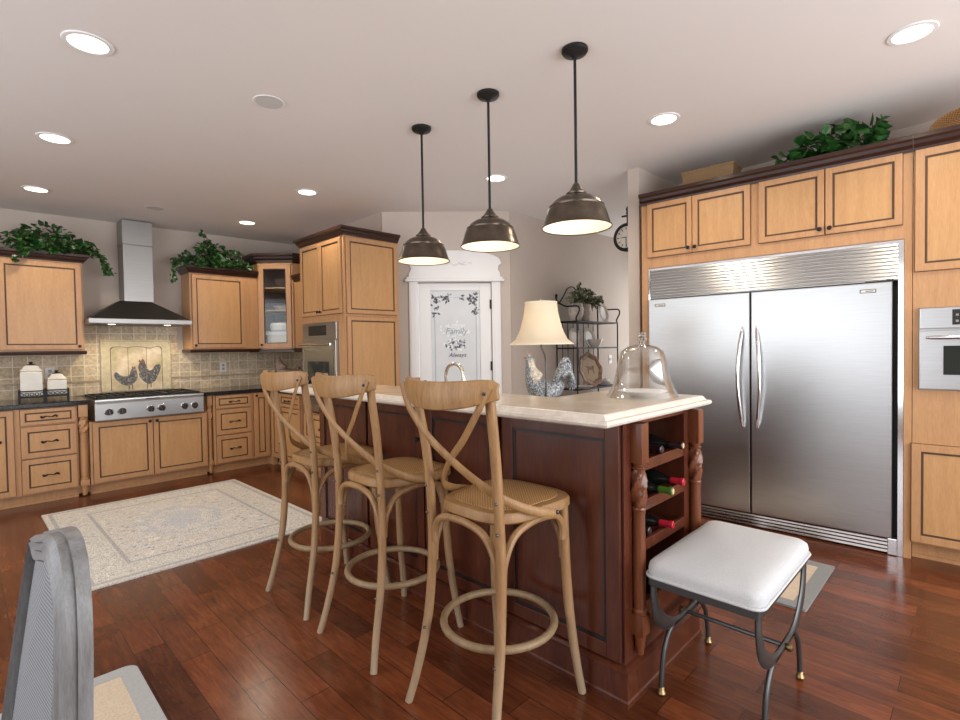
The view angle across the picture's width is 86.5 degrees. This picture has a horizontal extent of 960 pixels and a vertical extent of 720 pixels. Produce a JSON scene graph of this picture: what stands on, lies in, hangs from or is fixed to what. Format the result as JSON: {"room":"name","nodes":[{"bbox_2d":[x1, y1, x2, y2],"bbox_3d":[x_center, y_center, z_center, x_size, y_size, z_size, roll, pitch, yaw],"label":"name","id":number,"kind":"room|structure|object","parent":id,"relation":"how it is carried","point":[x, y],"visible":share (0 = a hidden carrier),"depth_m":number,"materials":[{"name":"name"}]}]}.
{"room":"kitchen","nodes":[
{"label":"kitchen","id":0,"kind":"room"},
{"bbox_2d":[0,208,290,429],"bbox_3d":[-4.603,-0.148,5.066,0.130,2.900,5.950,0,2,45],"label":"wall","id":1,"kind":"structure","parent":0,"point":[100,291],"depth_m":5.58,"materials":[{"name":"beige paint"}]},
{"bbox_2d":[0,247,89,355],"bbox_3d":[-4.599,-0.532,4.691,0.358,0.993,1.600,0,2,45],"label":"upper cabinet","id":2,"kind":"object","parent":1,"relation":"attached to","point":[42,309],"visible":1,"depth_m":4.89,"materials":[{"name":"brown wood"}]},
{"bbox_2d":[0,220,116,275],"bbox_3d":[-4.152,-1.101,5.003,0.363,0.518,0.913,0,2,45],"label":"ivy plant","id":3,"kind":"object","parent":2,"relation":"on","point":[34,242],"visible":0.94,"depth_m":4.91,"materials":[{"name":"green plant"}]},
{"bbox_2d":[0,373,260,385],"bbox_3d":[-3.929,0.217,5.631,0.013,0.020,3.880,0,2,45],"label":"trim","id":4,"kind":"structure","parent":1,"relation":"attached to","point":[18,384],"depth_m":6.01,"materials":[{"name":"stone"}]},
{"bbox_2d":[84,219,191,326],"bbox_3d":[-3.691,-0.932,5.470,0.550,1.126,0.916,0,2,45],"label":"range hood","id":5,"kind":"object","parent":1,"relation":"attached to","point":[136,306],"visible":0.95,"depth_m":5.47,"materials":[{"name":"metal"}]},
{"bbox_2d":[0,325,302,400],"bbox_3d":[-3.388,-0.015,5.100,1.548,0.765,3.898,0,2,45],"label":"backsplash","id":6,"kind":"structure","parent":1,"relation":"attached to","point":[82,367],"depth_m":5.80,"materials":[{"name":"tile"}]},
{"bbox_2d":[45,367,54,378],"bbox_3d":[-4.371,0.136,5.185,0.008,0.120,0.076,0,2,45],"label":"outlet plate","id":7,"kind":"object","parent":6,"relation":"attached to","point":[50,370],"visible":0.67,"depth_m":5.17,"materials":[{"name":"white plastic"}]},
{"bbox_2d":[99,340,171,391],"bbox_3d":[-3.839,0.054,5.711,0.022,0.562,0.676,0,2,45],"label":"tile mural","id":8,"kind":"object","parent":6,"relation":"attached to","point":[125,365],"visible":1,"depth_m":5.69,"materials":[{"name":"tile"}]},
{"bbox_2d":[220,362,226,371],"bbox_3d":[-3.205,0.087,6.366,0.008,0.120,0.076,0,2,45],"label":"outlet plate","id":9,"kind":"object","parent":6,"relation":"attached to","point":[222,364],"visible":1,"depth_m":6.37,"materials":[{"name":"white plastic"}]},
{"bbox_2d":[175,264,260,352],"bbox_3d":[-3.143,-0.590,6.166,0.358,0.993,0.841,0,2,45],"label":"upper cabinet","id":10,"kind":"object","parent":1,"relation":"attached to","point":[221,304],"visible":1,"depth_m":6.04,"materials":[{"name":"brown wood"}]},
{"bbox_2d":[169,229,253,283],"bbox_3d":[-3.164,-1.186,5.993,0.347,0.665,0.940,0,2,45],"label":"ivy plant","id":11,"kind":"object","parent":10,"relation":"on","point":[212,256],"visible":0.95,"depth_m":5.95,"materials":[{"name":"green plant"}]},
{"bbox_2d":[291,212,381,253],"bbox_3d":[-1.762,-0.222,6.321,2.150,2.900,0.130,0,2,45],"label":"wall","id":12,"kind":"structure","parent":0,"point":[374,222],"depth_m":5.66,"materials":[{"name":"beige paint"}]},
{"bbox_2d":[242,253,301,351],"bbox_3d":[-2.556,-0.713,6.534,0.680,1.222,0.680,0,2,45],"label":"upper cabinet","id":13,"kind":"object","parent":12,"relation":"attached to","point":[278,267],"visible":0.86,"depth_m":6.37,"materials":[{"name":"brown wood"}]},
{"bbox_2d":[265,287,284,292],"bbox_3d":[-2.549,-0.909,6.580,0.550,0.014,0.551,0,2,43],"label":"shelf","id":14,"kind":"object","parent":13,"relation":"attached to","point":[268,289],"depth_m":6.60,"materials":[{"name":"brown wood"}]},
{"bbox_2d":[265,310,285,312],"bbox_3d":[-2.545,-0.629,6.587,0.550,0.014,0.551,0,2,43],"label":"shelf","id":15,"kind":"object","parent":13,"relation":"attached to","point":[266,311],"depth_m":6.51,"materials":[{"name":"grey wood"}]},
{"bbox_2d":[268,335,286,342],"bbox_3d":[-2.548,-0.239,6.564,0.300,0.163,0.163,-1,1,0],"label":"box","id":16,"kind":"object","parent":13,"relation":"in","point":[271,338],"visible":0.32,"depth_m":6.48,"materials":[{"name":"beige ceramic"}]},
{"bbox_2d":[266,323,286,334],"bbox_3d":[-2.550,-0.399,6.582,0.340,0.155,0.300,-1,1,0],"label":"stack","id":17,"kind":"object","parent":16,"relation":"on","point":[276,328],"visible":0.62,"depth_m":6.46,"materials":[{"name":"white ceramic"}]},
{"bbox_2d":[272,314,281,322],"bbox_3d":[-2.623,-0.536,6.598,0.124,0.120,0.124,0,2,45],"label":"glass bowl","id":18,"kind":"object","parent":17,"relation":"on","point":[277,318],"visible":0.81,"depth_m":6.56,"materials":[{"name":"clear"}]},
{"bbox_2d":[273,306,285,309],"bbox_3d":[-2.554,-0.664,6.576,0.210,0.055,0.210,0,2,45],"label":"serving dish","id":19,"kind":"object","parent":13,"relation":"on","point":[275,307],"visible":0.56,"depth_m":6.51,"materials":[{"name":"ceramic"}]},
{"bbox_2d":[290,273,302,350],"bbox_3d":[-1.916,-0.577,6.112,0.902,0.931,0.328,0,2,45],"label":"upper cabinet","id":20,"kind":"object","parent":12,"relation":"attached to","point":[296,277],"visible":0.02,"depth_m":6.27,"materials":[{"name":"brown wood"}]},
{"bbox_2d":[382,211,511,393],"bbox_3d":[-0.351,-0.227,5.633,1.385,2.900,0.120,-1,1,-5],"label":"wall","id":21,"kind":"structure","parent":0,"point":[449,228],"depth_m":5.54,"materials":[{"name":"beige paint"}]},
{"bbox_2d":[405,250,503,393],"bbox_3d":[-0.259,0.016,5.559,1.075,2.415,0.055,-1,1,-5],"label":"door frame","id":22,"kind":"structure","parent":21,"relation":"attached to","point":[463,266],"depth_m":5.54,"materials":[{"name":"white paint"}]},
{"bbox_2d":[418,283,492,380],"bbox_3d":[-0.259,0.186,5.602,0.798,2.052,0.107,-1,1,-5],"label":"door","id":23,"kind":"structure","parent":21,"relation":"in","point":[455,318],"depth_m":5.61,"materials":[{"name":"white paint"}]},
{"bbox_2d":[0,0,959,244],"bbox_3d":[0.096,-1.641,3.215,9.600,0.358,10.000,0,2,45],"label":"ceiling","id":24,"kind":"structure","parent":0,"point":[170,120],"depth_m":3.00,"materials":[{"name":"paint"}]},
{"bbox_2d":[20,185,50,192],"bbox_3d":[-3.836,-1.473,4.407,0.204,0.006,0.204,0,2,45],"label":"recessed light","id":25,"kind":"object","parent":24,"relation":"in","point":[37,189],"visible":1,"depth_m":4.41,"materials":[{"name":"beige"}]},
{"bbox_2d":[35,132,73,144],"bbox_3d":[-2.837,-1.478,3.405,0.204,0.006,0.204,0,2,45],"label":"recessed light","id":26,"kind":"object","parent":24,"relation":"in","point":[50,137],"visible":1,"depth_m":3.40,"materials":[{"name":"beige"}]},
{"bbox_2d":[60,30,114,55],"bbox_3d":[-1.837,-1.482,2.391,0.204,0.006,0.204,0,2,45],"label":"recessed light","id":27,"kind":"object","parent":24,"relation":"in","point":[85,42],"visible":1,"depth_m":2.38,"materials":[{"name":"white paint"}]},
{"bbox_2d":[144,206,165,210],"bbox_3d":[-3.235,-1.510,5.077,0.183,0.005,0.183,0,2,45],"label":"ceiling speaker","id":28,"kind":"object","parent":24,"relation":"attached to","point":[155,208],"visible":1,"depth_m":5.07,"materials":[{"name":"white paint"}]},
{"bbox_2d":[237,220,256,224],"bbox_3d":[-2.625,-1.545,5.746,0.204,0.006,0.204,0,2,45],"label":"recessed light","id":29,"kind":"object","parent":24,"relation":"in","point":[244,222],"visible":1,"depth_m":5.74,"materials":[{"name":"beige"}]},
{"bbox_2d":[252,95,285,109],"bbox_3d":[-1.243,-1.516,3.005,0.183,0.005,0.183,0,2,45],"label":"ceiling speaker","id":30,"kind":"object","parent":24,"relation":"attached to","point":[270,102],"visible":1,"depth_m":3.00,"materials":[{"name":"white paint"}]},
{"bbox_2d":[255,97,282,108],"bbox_3d":[-1.243,-1.514,3.005,0.151,0.001,0.151,0,2,45],"label":"grille","id":31,"kind":"object","parent":30,"relation":"attached to","point":[264,102],"depth_m":3.00,"materials":[{"name":"grey"}]},
{"bbox_2d":[295,189,317,195],"bbox_3d":[-1.599,-1.550,4.716,0.204,0.006,0.204,0,2,45],"label":"recessed light","id":32,"kind":"object","parent":24,"relation":"in","point":[307,192],"visible":1,"depth_m":4.72,"materials":[{"name":"beige"}]},
{"bbox_2d":[397,124,449,265],"bbox_3d":[-0.386,-1.109,3.430,0.356,0.892,0.356,0,2,45],"label":"pendant light","id":33,"kind":"object","parent":24,"relation":"hanging from","point":[423,249],"visible":1,"depth_m":3.37,"materials":[{"name":"brown metal"}]},
{"bbox_2d":[460,88,520,252],"bbox_3d":[0.054,-1.112,2.996,0.356,0.892,0.356,0,2,45],"label":"pendant light","id":34,"kind":"object","parent":24,"relation":"hanging from","point":[490,233],"visible":1,"depth_m":2.94,"materials":[{"name":"brown metal"}]},
{"bbox_2d":[484,174,507,181],"bbox_3d":[0.141,-1.597,4.486,0.204,0.006,0.204,0,2,45],"label":"recessed light","id":35,"kind":"object","parent":24,"relation":"in","point":[494,177],"visible":0.87,"depth_m":4.48,"materials":[{"name":"beige"}]},
{"bbox_2d":[541,42,612,235],"bbox_3d":[0.483,-1.114,2.573,0.356,0.892,0.356,0,2,45],"label":"pendant light","id":36,"kind":"object","parent":24,"relation":"hanging from","point":[577,212],"visible":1,"depth_m":2.53,"materials":[{"name":"brown metal"}]},
{"bbox_2d":[648,112,679,125],"bbox_3d":[1.225,-1.601,3.398,0.204,0.006,0.204,0,2,45],"label":"recessed light","id":37,"kind":"object","parent":24,"relation":"in","point":[667,118],"visible":1,"depth_m":3.39,"materials":[{"name":"beige"}]},
{"bbox_2d":[886,20,939,45],"bbox_3d":[2.127,-1.606,2.511,0.204,0.006,0.204,0,2,45],"label":"recessed light","id":38,"kind":"object","parent":24,"relation":"in","point":[914,32],"visible":1,"depth_m":2.50,"materials":[{"name":"beige"}]},
{"bbox_2d":[0,458,959,719],"bbox_3d":[0.142,1.332,3.286,9.600,0.120,10.000,0,2,45],"label":"floor","id":39,"kind":"structure","parent":0,"point":[880,639],"depth_m":2.30,"materials":[{"name":"brown wood"}]},
{"bbox_2d":[0,409,19,509],"bbox_3d":[-4.633,0.882,4.395,0.741,0.874,0.935,0,2,45],"label":"base cabinet","id":40,"kind":"object","parent":39,"relation":"on","point":[9,472],"visible":0.99,"depth_m":4.45,"materials":[{"name":"brown wood"}]},
{"bbox_2d":[0,396,88,409],"bbox_3d":[-4.468,0.417,4.574,0.726,0.039,1.448,0,2,45],"label":"countertop","id":41,"kind":"structure","parent":40,"relation":"on","point":[74,400],"depth_m":4.71,"materials":[{"name":"black stone"}]},
{"bbox_2d":[18,362,45,401],"bbox_3d":[-4.264,0.202,4.849,0.194,0.371,0.194,-2,2,-41],"label":"canister","id":42,"kind":"object","parent":41,"relation":"on","point":[31,378],"visible":1,"depth_m":4.79,"materials":[{"name":"beige ceramic"}]},
{"bbox_2d":[20,371,42,396],"bbox_3d":[-4.264,0.226,4.850,0.160,0.233,0.160,-2,2,-41],"label":"jar","id":43,"kind":"object","parent":42,"relation":"on","point":[31,382],"depth_m":4.79,"materials":[{"name":"beige ceramic"}]},
{"bbox_2d":[45,370,69,399],"bbox_3d":[-4.156,0.240,5.009,0.182,0.283,0.182,-2,2,-41],"label":"canister","id":44,"kind":"object","parent":41,"relation":"on","point":[56,382],"visible":1,"depth_m":4.96,"materials":[{"name":"beige ceramic"}]},
{"bbox_2d":[47,379,66,394],"bbox_3d":[-4.155,0.264,5.010,0.148,0.145,0.148,-2,2,-41],"label":"jar","id":45,"kind":"object","parent":44,"relation":"on","point":[54,386],"depth_m":4.95,"materials":[{"name":"beige ceramic"}]},
{"bbox_2d":[83,388,203,420],"bbox_3d":[-3.533,0.456,5.374,0.746,0.222,0.946,0,2,45],"label":"gas cooktop","id":46,"kind":"object","parent":41,"relation":"in","point":[132,404],"visible":1,"depth_m":5.14,"materials":[{"name":"metal"}]},
{"bbox_2d":[1,526,93,719],"bbox_3d":[-0.970,0.822,0.818,0.520,1.052,0.515,0,2,45],"label":"dining chair","id":47,"kind":"object","parent":39,"relation":"on","point":[50,676],"visible":1,"depth_m":0.84,"materials":[{"name":"grey wood"}]},
{"bbox_2d":[16,405,79,506],"bbox_3d":[-4.156,0.863,4.875,0.745,0.874,0.421,0,2,45],"label":"base cabinet","id":48,"kind":"object","parent":39,"relation":"on","point":[47,437],"visible":1,"depth_m":4.64,"materials":[{"name":"brown wood"}]},
{"bbox_2d":[0,665,166,719],"bbox_3d":[-1.376,1.330,1.577,1.060,0.011,0.737,0,2,45],"label":"floor mat","id":49,"kind":"object","parent":39,"relation":"on","point":[123,693],"visible":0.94,"depth_m":1.99,"materials":[{"name":"beige fabric"}]},
{"bbox_2d":[77,395,213,494],"bbox_3d":[-3.592,0.841,5.449,0.741,0.874,1.188,0,2,45],"label":"base cabinet","id":50,"kind":"object","parent":39,"relation":"on","point":[116,454],"visible":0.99,"depth_m":5.17,"materials":[{"name":"brown wood"}]},
{"bbox_2d":[41,479,321,590],"bbox_3d":[-2.410,1.285,4.124,1.980,0.012,1.550,0,2,44],"label":"area rug","id":51,"kind":"object","parent":39,"relation":"on","point":[133,538],"visible":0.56,"depth_m":3.94,"materials":[{"name":"beige fabric"}]},
{"bbox_2d":[211,392,252,472],"bbox_3d":[-3.025,0.819,6.020,0.745,0.874,0.420,0,2,45],"label":"base cabinet","id":52,"kind":"object","parent":39,"relation":"on","point":[232,430],"visible":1,"depth_m":5.78,"materials":[{"name":"brown wood"}]},
{"bbox_2d":[251,391,270,465],"bbox_3d":[-2.806,0.810,6.246,0.741,0.874,0.210,0,2,45],"label":"base cabinet","id":53,"kind":"object","parent":39,"relation":"on","point":[260,405],"visible":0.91,"depth_m":6.01,"materials":[{"name":"brown wood"}]},
{"bbox_2d":[269,392,310,472],"bbox_3d":[-2.038,0.803,6.040,0.878,0.874,0.685,0,2,45],"label":"base cabinet","id":54,"kind":"object","parent":39,"relation":"on","point":[297,417],"visible":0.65,"depth_m":5.74,"materials":[{"name":"brown wood"}]},
{"bbox_2d":[190,385,301,395],"bbox_3d":[-2.496,0.352,6.001,1.529,0.039,1.356,0,2,45],"label":"countertop","id":55,"kind":"structure","parent":54,"relation":"on","point":[247,388],"depth_m":5.89,"materials":[{"name":"black stone"}]},
{"bbox_2d":[274,355,302,371],"bbox_3d":[-2.410,0.122,6.562,0.454,0.391,0.169,-1,1,-10],"label":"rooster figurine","id":56,"kind":"object","parent":55,"relation":"on","point":[280,366],"visible":0.55,"depth_m":6.51,"materials":[{"name":"beige ceramic"}]},
{"bbox_2d":[260,370,390,620],"bbox_3d":[-0.883,0.675,2.867,0.504,1.254,0.605,0,2,45],"label":"bar stool","id":57,"kind":"object","parent":39,"relation":"on","point":[314,456],"visible":0.79,"depth_m":2.71,"materials":[{"name":"brown wood"}]},
{"bbox_2d":[293,224,399,477],"bbox_3d":[-1.384,-0.013,5.349,0.981,2.518,0.683,0,2,45],"label":"tall cabinet","id":58,"kind":"object","parent":39,"relation":"on","point":[349,274],"visible":0.53,"depth_m":5.04,"materials":[{"name":"brown wood"}]},
{"bbox_2d":[298,321,339,411],"bbox_3d":[-1.440,0.072,5.328,0.685,0.910,0.647,0,2,45],"label":"oven","id":59,"kind":"object","parent":58,"relation":"in","point":[320,347],"visible":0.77,"depth_m":5.10,"materials":[{"name":"metal"}]},
{"bbox_2d":[311,372,463,674],"bbox_3d":[-0.457,0.678,2.435,0.504,1.254,0.605,0,2,45],"label":"bar stool","id":60,"kind":"object","parent":39,"relation":"on","point":[404,474],"visible":0.92,"depth_m":2.31,"materials":[{"name":"brown wood"}]},
{"bbox_2d":[400,376,585,719],"bbox_3d":[0.038,0.682,1.947,0.504,1.254,0.605,0,2,45],"label":"bar stool","id":61,"kind":"object","parent":39,"relation":"on","point":[498,502],"visible":1,"depth_m":1.83,"materials":[{"name":"brown wood"}]},
{"bbox_2d":[319,397,702,709],"bbox_3d":[0.092,0.739,3.054,2.350,1.078,1.090,0,2,45],"label":"kitchen island","id":62,"kind":"object","parent":39,"relation":"on","point":[602,472],"visible":0.68,"depth_m":2.19,"materials":[{"name":"brown wood"}]},
{"bbox_2d":[280,384,711,428],"bbox_3d":[-0.130,0.185,2.833,2.438,0.044,0.932,0,2,45],"label":"island countertop","id":63,"kind":"structure","parent":62,"relation":"on","point":[593,409],"depth_m":2.01,"materials":[{"name":"beige stone"}]},
{"bbox_2d":[618,388,667,396],"bbox_3d":[0.727,0.149,2.282,0.216,0.026,0.216,0,2,45],"label":"plate","id":64,"kind":"object","parent":63,"relation":"on","point":[636,392],"visible":1,"depth_m":2.27,"materials":[{"name":"white ceramic"}]},
{"bbox_2d":[607,332,679,396],"bbox_3d":[0.725,0.019,2.279,0.310,0.289,0.310,0,2,45],"label":"glass cloche","id":65,"kind":"object","parent":63,"relation":"on","point":[641,339],"visible":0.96,"depth_m":2.26,"materials":[{"name":"clear glass"}]},
{"bbox_2d":[645,526,651,534],"bbox_3d":[0.584,0.696,2.185,0.310,0.074,0.075,0,2,45],"label":"wine bottle","id":66,"kind":"object","parent":62,"relation":"on","point":[648,530],"visible":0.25,"depth_m":2.07,"materials":[{"name":"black glass"}]},
{"bbox_2d":[649,444,663,453],"bbox_3d":[0.658,0.374,2.243,0.075,0.074,0.310,-2,2,-42],"label":"wine bottle","id":67,"kind":"object","parent":62,"relation":"on","point":[653,448],"visible":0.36,"depth_m":2.14,"materials":[{"name":"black glass"}]},
{"bbox_2d":[645,512,674,528],"bbox_3d":[0.689,0.693,2.233,0.310,0.074,0.075,0,2,36],"label":"wine bottle","id":68,"kind":"object","parent":62,"relation":"on","point":[650,520],"visible":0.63,"depth_m":2.17,"materials":[{"name":"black glass"}]},
{"bbox_2d":[647,481,673,494],"bbox_3d":[0.667,0.535,2.174,0.310,0.073,0.074,0,2,39],"label":"wine bottle","id":69,"kind":"object","parent":62,"relation":"on","point":[651,488],"visible":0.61,"depth_m":2.10,"materials":[{"name":"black glass"}]},
{"bbox_2d":[644,448,683,469],"bbox_3d":[0.620,0.413,2.307,0.445,0.044,0.394,0,2,45],"label":"shelf","id":70,"kind":"object","parent":62,"relation":"attached to","point":[655,458],"depth_m":2.17,"materials":[{"name":"brown wood"}]},
{"bbox_2d":[645,483,683,509],"bbox_3d":[0.622,0.573,2.311,0.445,0.044,0.394,0,2,45],"label":"shelf","id":71,"kind":"object","parent":62,"relation":"attached to","point":[653,499],"depth_m":2.15,"materials":[{"name":"brown wood"}]},
{"bbox_2d":[646,513,683,549],"bbox_3d":[0.625,0.733,2.315,0.445,0.044,0.394,0,2,45],"label":"shelf","id":72,"kind":"object","parent":62,"relation":"attached to","point":[659,533],"depth_m":2.22,"materials":[{"name":"brown wood"}]},
{"bbox_2d":[645,469,685,485],"bbox_3d":[0.769,0.530,2.313,0.310,0.073,0.074,0,2,40],"label":"wine bottle","id":73,"kind":"object","parent":62,"relation":"on","point":[656,477],"visible":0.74,"depth_m":2.26,"materials":[{"name":"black glass"}]},
{"bbox_2d":[648,434,683,448],"bbox_3d":[0.759,0.371,2.302,0.310,0.074,0.075,0,2,39],"label":"wine bottle","id":74,"kind":"object","parent":62,"relation":"on","point":[653,439],"visible":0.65,"depth_m":2.25,"materials":[{"name":"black glass"}]},
{"bbox_3d":[-0.025,0.374,3.339,1.858,0.040,0.886,0,2,45],"label":"island countertop","id":75,"kind":"structure","parent":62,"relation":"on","visible":0},
{"bbox_2d":[444,362,465,380],"bbox_3d":[-0.193,0.184,3.501,0.274,0.338,0.056,0,2,45],"label":"faucet","id":76,"kind":"object","parent":75,"relation":"on","point":[459,366],"visible":0.63,"depth_m":3.46,"materials":[{"name":"silver metal"}]},
{"bbox_2d":[510,299,575,396],"bbox_3d":[0.406,-0.026,3.341,0.422,0.746,0.416,-1,1,-1],"label":"table lamp","id":77,"kind":"object","parent":75,"relation":"on","point":[541,325],"visible":0.95,"depth_m":3.26,"materials":[{"name":"beige"}]},
{"bbox_2d":[555,286,619,393],"bbox_3d":[1.366,0.124,6.374,0.353,2.110,0.960,0,2,45],"label":"rack","id":78,"kind":"object","parent":39,"relation":"on","point":[577,322],"visible":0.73,"depth_m":6.28,"materials":[{"name":"black metal"}]},
{"bbox_2d":[569,328,581,346],"bbox_3d":[1.144,-0.269,6.114,0.060,0.234,0.240,0,2,45],"label":"plate","id":79,"kind":"object","parent":78,"relation":"on","point":[572,334],"visible":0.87,"depth_m":6.11,"materials":[{"name":"beige ceramic"}]},
{"bbox_2d":[568,303,583,320],"bbox_3d":[1.148,-0.569,6.112,0.184,0.215,0.184,0,2,45],"label":"urn","id":80,"kind":"object","parent":78,"relation":"on","point":[572,311],"visible":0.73,"depth_m":6.05,"materials":[{"name":"ceramic"}]},
{"bbox_2d":[571,385,592,388],"bbox_3d":[1.225,0.326,6.113,0.280,0.030,0.280,0,2,45],"label":"serving dish","id":81,"kind":"object","parent":78,"relation":"on","point":[579,386],"visible":0.77,"depth_m":6.13,"materials":[{"name":"white paint"}]},
{"bbox_2d":[565,282,603,320],"bbox_3d":[1.290,-0.711,6.274,0.236,0.485,0.791,0,2,40],"label":"potted plant","id":82,"kind":"object","parent":78,"relation":"on","point":[591,301],"visible":0.88,"depth_m":6.20,"materials":[{"name":"green plant"}]},
{"bbox_2d":[557,347,617,348],"bbox_3d":[1.354,-0.151,6.375,0.307,0.018,0.925,0,2,45],"label":"shelf","id":83,"kind":"object","parent":78,"relation":"attached to","point":[557,347],"depth_m":6.12,"materials":[{"name":"black metal"}]},
{"bbox_2d":[560,320,617,324],"bbox_3d":[1.349,-0.466,6.367,0.307,0.018,0.925,0,2,45],"label":"shelf","id":84,"kind":"object","parent":78,"relation":"attached to","point":[577,322],"depth_m":6.26,"materials":[{"name":"black metal"}]},
{"bbox_2d":[584,328,594,346],"bbox_3d":[1.383,-0.286,6.440,0.062,0.243,0.250,0,2,45],"label":"plate","id":85,"kind":"object","parent":78,"relation":"on","point":[588,333],"visible":0.69,"depth_m":6.44,"materials":[{"name":"beige ceramic"}]},
{"bbox_2d":[578,352,602,386],"bbox_3d":[1.361,0.114,6.278,0.444,0.431,0.121,-2,2,-37],"label":"serving tray","id":86,"kind":"object","parent":78,"relation":"on","point":[590,368],"visible":1,"depth_m":6.28,"materials":[{"name":"brown ceramic"}]},
{"bbox_2d":[564,384,617,390],"bbox_3d":[1.362,0.339,6.387,0.307,0.018,0.925,0,2,45],"label":"shelf","id":87,"kind":"object","parent":78,"relation":"attached to","point":[599,385],"depth_m":6.26,"materials":[{"name":"black metal"}]},
{"bbox_2d":[587,339,602,346],"bbox_3d":[1.421,-0.207,6.307,0.190,0.100,0.190,0,2,45],"label":"bowl","id":88,"kind":"object","parent":78,"relation":"on","point":[592,342],"visible":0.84,"depth_m":6.24,"materials":[{"name":"beige ceramic"}]},
{"bbox_2d":[599,303,608,321],"bbox_3d":[1.575,-0.605,6.490,0.062,0.243,0.200,0,2,45],"label":"plate","id":89,"kind":"object","parent":78,"relation":"on","point":[603,310],"visible":1,"depth_m":6.50,"materials":[{"name":"beige ceramic"}]},
{"bbox_2d":[601,377,610,384],"bbox_3d":[1.618,0.274,6.567,0.144,0.100,0.144,0,2,45],"label":"serving dish","id":90,"kind":"object","parent":78,"relation":"on","point":[605,381],"visible":0.91,"depth_m":6.52,"materials":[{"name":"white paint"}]},
{"bbox_2d":[646,521,810,719],"bbox_3d":[0.989,1.009,2.004,0.428,0.561,0.668,0,2,45],"label":"vanity stool","id":91,"kind":"object","parent":39,"relation":"on","point":[744,571],"visible":1,"depth_m":1.88,"materials":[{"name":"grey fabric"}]},
{"bbox_2d":[649,521,808,607],"bbox_3d":[0.985,0.764,1.998,0.400,0.071,0.652,0,2,45],"label":"seat cushion","id":92,"kind":"object","parent":91,"relation":"on","point":[730,565],"depth_m":1.86,"materials":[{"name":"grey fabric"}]},
{"bbox_2d":[648,239,903,556],"bbox_3d":[2.190,0.234,3.899,1.626,1.978,0.712,0,2,41],"label":"refrigerator","id":93,"kind":"object","parent":39,"relation":"on","point":[798,357],"visible":0.95,"depth_m":3.53,"materials":[{"name":"silver metal"}]},
{"bbox_2d":[638,135,913,558],"bbox_3d":[2.194,-0.071,3.916,1.724,2.591,0.684,0,2,41],"label":"tall cabinet","id":94,"kind":"object","parent":39,"relation":"on","point":[863,194],"visible":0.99,"depth_m":3.50,"materials":[{"name":"brown wood"}]},
{"bbox_2d":[681,161,741,184],"bbox_3d":[1.827,-1.391,4.032,0.398,0.212,0.224,0,2,41],"label":"storage basket","id":95,"kind":"object","parent":94,"relation":"on","point":[728,168],"visible":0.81,"depth_m":3.94,"materials":[{"name":"wicker"}]},
{"bbox_2d":[770,113,892,164],"bbox_3d":[2.371,-1.416,3.508,0.750,0.434,0.403,0,2,45],"label":"greenery","id":96,"kind":"object","parent":94,"relation":"on","point":[848,133],"visible":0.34,"depth_m":3.38,"materials":[{"name":"green plant"}]},
{"bbox_2d":[775,560,834,611],"bbox_3d":[1.526,1.248,3.154,0.995,0.011,0.700,0,2,45],"label":"floor mat","id":97,"kind":"object","parent":39,"relation":"on","point":[817,574],"visible":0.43,"depth_m":2.82,"materials":[{"name":"grey fabric"}]},
{"bbox_2d":[910,124,959,565],"bbox_3d":[3.173,-0.066,3.067,0.874,2.591,0.704,0,2,41],"label":"tall cabinet","id":98,"kind":"object","parent":39,"relation":"on","point":[935,445],"visible":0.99,"depth_m":3.06,"materials":[{"name":"brown wood"}]},
{"bbox_2d":[919,307,959,390],"bbox_3d":[3.100,-0.072,3.003,0.774,0.492,0.577,0,2,41],"label":"microwave oven","id":99,"kind":"object","parent":98,"relation":"in","point":[939,328],"visible":1,"depth_m":3.03,"materials":[{"name":"metal"}]},
{"bbox_2d":[929,107,959,130],"bbox_3d":[3.000,-1.418,3.019,0.514,0.249,0.122,0,2,41],"label":"wicker tray","id":100,"kind":"object","parent":98,"relation":"on","point":[952,118],"visible":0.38,"depth_m":3.14,"materials":[{"name":"brown wicker"}]},
{"bbox_2d":[509,212,628,396],"bbox_3d":[1.367,-0.281,6.771,0.130,2.900,3.030,0,2,45],"label":"wall","id":101,"kind":"structure","parent":0,"point":[544,265],"depth_m":6.38,"materials":[{"name":"beige paint"}]},
{"bbox_2d":[627,167,676,388],"bbox_3d":[2.466,-0.269,5.540,0.103,2.900,3.240,0,2,45],"label":"wall partition","id":102,"kind":"structure","parent":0,"point":[640,181],"depth_m":4.38,"materials":[{"name":"beige paint"}]},
{"bbox_2d":[613,206,627,251],"bbox_3d":[1.359,-1.211,4.680,0.275,0.430,0.066,0,2,45],"label":"clock","id":103,"kind":"object","parent":102,"relation":"attached to","point":[620,238],"visible":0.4,"depth_m":4.70,"materials":[{"name":"black metal"}]},
{"bbox_2d":[678,120,935,185],"bbox_3d":[3.602,-0.232,3.267,4.665,2.900,0.120,0,2,45],"label":"wall","id":104,"kind":"structure","parent":0,"point":[924,127],"depth_m":3.68,"materials":[{"name":"beige paint"}]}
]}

